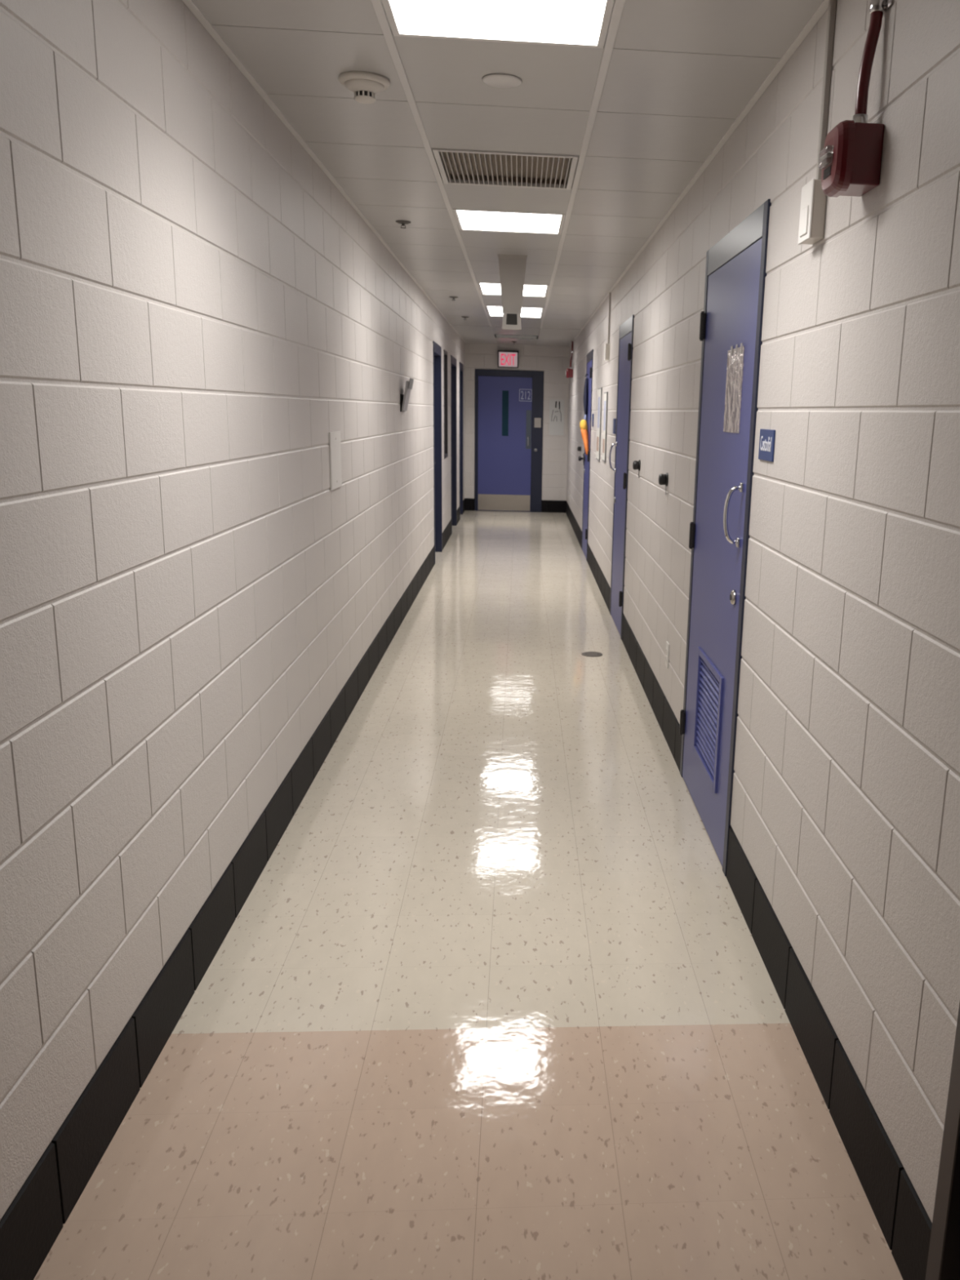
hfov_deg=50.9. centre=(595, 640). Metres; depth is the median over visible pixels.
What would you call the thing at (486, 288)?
recessed light
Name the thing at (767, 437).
room sign
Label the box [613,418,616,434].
room sign
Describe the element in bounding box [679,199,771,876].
door
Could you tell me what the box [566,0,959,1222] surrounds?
wall
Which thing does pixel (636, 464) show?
stopper
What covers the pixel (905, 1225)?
baseboard
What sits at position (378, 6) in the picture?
trim
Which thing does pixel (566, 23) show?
recessed light
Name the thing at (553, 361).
wall
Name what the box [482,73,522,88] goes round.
cover plate
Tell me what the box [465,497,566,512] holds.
baseboard
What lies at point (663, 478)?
stopper
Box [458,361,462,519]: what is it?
door
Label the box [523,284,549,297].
recessed light
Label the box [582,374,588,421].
garment
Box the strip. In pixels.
[565,407,566,433]
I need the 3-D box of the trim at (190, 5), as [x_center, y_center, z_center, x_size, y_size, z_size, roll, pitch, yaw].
[-1.328,-2.509,6.320,0.022,0.008,18.800,1,13,-4]
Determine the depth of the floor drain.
6.72 m
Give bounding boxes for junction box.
[604,292,611,360]
[797,0,836,244]
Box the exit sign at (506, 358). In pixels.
[497,350,518,368]
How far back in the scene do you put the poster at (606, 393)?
8.73 m
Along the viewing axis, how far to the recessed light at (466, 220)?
5.46 m
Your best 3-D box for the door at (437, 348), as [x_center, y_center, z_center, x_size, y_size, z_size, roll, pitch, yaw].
[-1.755,-1.996,10.634,0.165,2.240,0.980,1,13,-4]
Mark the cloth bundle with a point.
(583, 424)
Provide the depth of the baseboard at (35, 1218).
2.44 m
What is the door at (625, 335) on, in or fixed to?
in the wall at (845, 814)
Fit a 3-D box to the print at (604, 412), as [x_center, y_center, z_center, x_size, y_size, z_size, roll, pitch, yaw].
[0.084,-1.978,8.783,0.001,0.255,0.182,1,13,-4]
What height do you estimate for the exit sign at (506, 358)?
0.256 m
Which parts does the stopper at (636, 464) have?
mounting plate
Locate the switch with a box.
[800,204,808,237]
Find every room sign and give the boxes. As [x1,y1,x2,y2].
[591,413,594,426]
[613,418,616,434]
[758,428,775,462]
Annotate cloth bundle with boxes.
[579,419,589,455]
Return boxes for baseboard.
[0,498,465,1279]
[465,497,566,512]
[565,501,932,1279]
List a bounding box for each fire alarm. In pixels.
[564,341,573,377]
[817,0,892,197]
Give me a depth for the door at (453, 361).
13.59 m
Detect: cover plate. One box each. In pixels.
[328,431,342,490]
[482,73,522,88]
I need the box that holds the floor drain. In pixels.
[581,651,602,657]
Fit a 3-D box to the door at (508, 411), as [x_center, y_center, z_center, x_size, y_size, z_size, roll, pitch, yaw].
[-1.373,-3.159,15.876,1.070,2.200,0.187,1,13,-4]
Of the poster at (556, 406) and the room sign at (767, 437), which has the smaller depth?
the room sign at (767, 437)
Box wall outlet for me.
[665,640,669,668]
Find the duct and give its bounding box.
[497,253,527,330]
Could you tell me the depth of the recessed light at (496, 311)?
10.41 m
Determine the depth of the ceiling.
3.49 m
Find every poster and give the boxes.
[548,399,564,435]
[595,387,602,461]
[602,391,608,462]
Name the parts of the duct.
stem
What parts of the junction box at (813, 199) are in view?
plate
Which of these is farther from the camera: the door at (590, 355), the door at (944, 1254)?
the door at (590, 355)
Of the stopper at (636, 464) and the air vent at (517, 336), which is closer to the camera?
the stopper at (636, 464)
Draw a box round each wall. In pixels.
[0,0,464,1220]
[464,342,569,500]
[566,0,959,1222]
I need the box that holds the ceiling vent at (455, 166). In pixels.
[432,147,578,189]
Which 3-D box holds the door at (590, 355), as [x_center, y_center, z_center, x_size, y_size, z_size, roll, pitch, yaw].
[-0.050,-2.067,11.172,0.232,2.240,0.950,1,13,-4]
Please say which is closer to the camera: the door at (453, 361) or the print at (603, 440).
the print at (603, 440)
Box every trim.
[182,0,466,342]
[370,0,492,326]
[539,0,625,328]
[568,0,829,346]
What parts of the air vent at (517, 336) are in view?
louver blade, louver blade, louver blade, louver blade, louver blade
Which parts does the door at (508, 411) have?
kick plate, vision glass, pull plate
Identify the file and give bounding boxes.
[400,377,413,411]
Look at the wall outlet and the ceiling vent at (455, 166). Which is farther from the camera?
the wall outlet
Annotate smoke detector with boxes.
[337,71,390,103]
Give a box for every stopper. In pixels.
[632,459,640,477]
[658,472,668,494]
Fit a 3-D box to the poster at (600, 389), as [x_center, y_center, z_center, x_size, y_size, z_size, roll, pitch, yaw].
[0.037,-2.055,9.489,0.013,0.670,0.360,1,13,-4]
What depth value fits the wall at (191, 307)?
2.40 m
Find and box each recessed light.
[381,0,613,48]
[452,208,565,234]
[477,282,501,295]
[485,306,502,316]
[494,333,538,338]
[520,306,544,318]
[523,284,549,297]
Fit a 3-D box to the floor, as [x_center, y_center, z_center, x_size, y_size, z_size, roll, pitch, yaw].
[-0.609,0.053,7.014,2.229,0.080,19.300,1,13,-4]
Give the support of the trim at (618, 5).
attached to the ceiling
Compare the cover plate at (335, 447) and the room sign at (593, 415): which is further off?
the room sign at (593, 415)
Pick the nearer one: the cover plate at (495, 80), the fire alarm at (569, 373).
the cover plate at (495, 80)
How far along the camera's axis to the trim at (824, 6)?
3.41 m
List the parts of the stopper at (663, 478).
mounting plate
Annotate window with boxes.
[443,349,448,458]
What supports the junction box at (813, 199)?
attached to the wall at (845, 814)
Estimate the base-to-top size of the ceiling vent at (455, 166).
0.045 m
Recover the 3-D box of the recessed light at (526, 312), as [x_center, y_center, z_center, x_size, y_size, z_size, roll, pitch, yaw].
[-0.658,-3.433,10.424,0.227,0.022,1.098,1,13,-4]
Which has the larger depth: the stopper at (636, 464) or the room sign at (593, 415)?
the room sign at (593, 415)
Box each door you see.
[432,340,442,558]
[450,355,457,533]
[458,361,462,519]
[474,368,543,511]
[577,349,593,560]
[608,314,634,639]
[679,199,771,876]
[924,1002,959,1279]
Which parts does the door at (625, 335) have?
pull handle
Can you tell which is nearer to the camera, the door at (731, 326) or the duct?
the door at (731, 326)
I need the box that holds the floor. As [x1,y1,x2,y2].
[33,510,902,1279]
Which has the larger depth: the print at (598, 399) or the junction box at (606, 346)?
the print at (598, 399)
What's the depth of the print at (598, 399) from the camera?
9.45 m
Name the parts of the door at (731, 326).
louver frame, pull handle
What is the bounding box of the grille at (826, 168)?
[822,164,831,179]
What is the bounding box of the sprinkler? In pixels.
[395,220,410,228]
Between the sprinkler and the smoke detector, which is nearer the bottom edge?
the sprinkler
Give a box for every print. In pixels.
[596,436,599,451]
[597,396,599,427]
[602,439,604,453]
[603,400,605,430]
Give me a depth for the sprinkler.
5.51 m
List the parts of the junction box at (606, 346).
plate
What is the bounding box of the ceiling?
[191,0,823,346]
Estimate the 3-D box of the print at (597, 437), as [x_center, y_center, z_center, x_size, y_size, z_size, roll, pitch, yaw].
[0.024,-1.878,9.538,0.001,0.134,0.234,1,13,-4]
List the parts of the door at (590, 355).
knob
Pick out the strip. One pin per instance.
(566, 407)
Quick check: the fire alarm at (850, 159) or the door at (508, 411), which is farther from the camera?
the door at (508, 411)

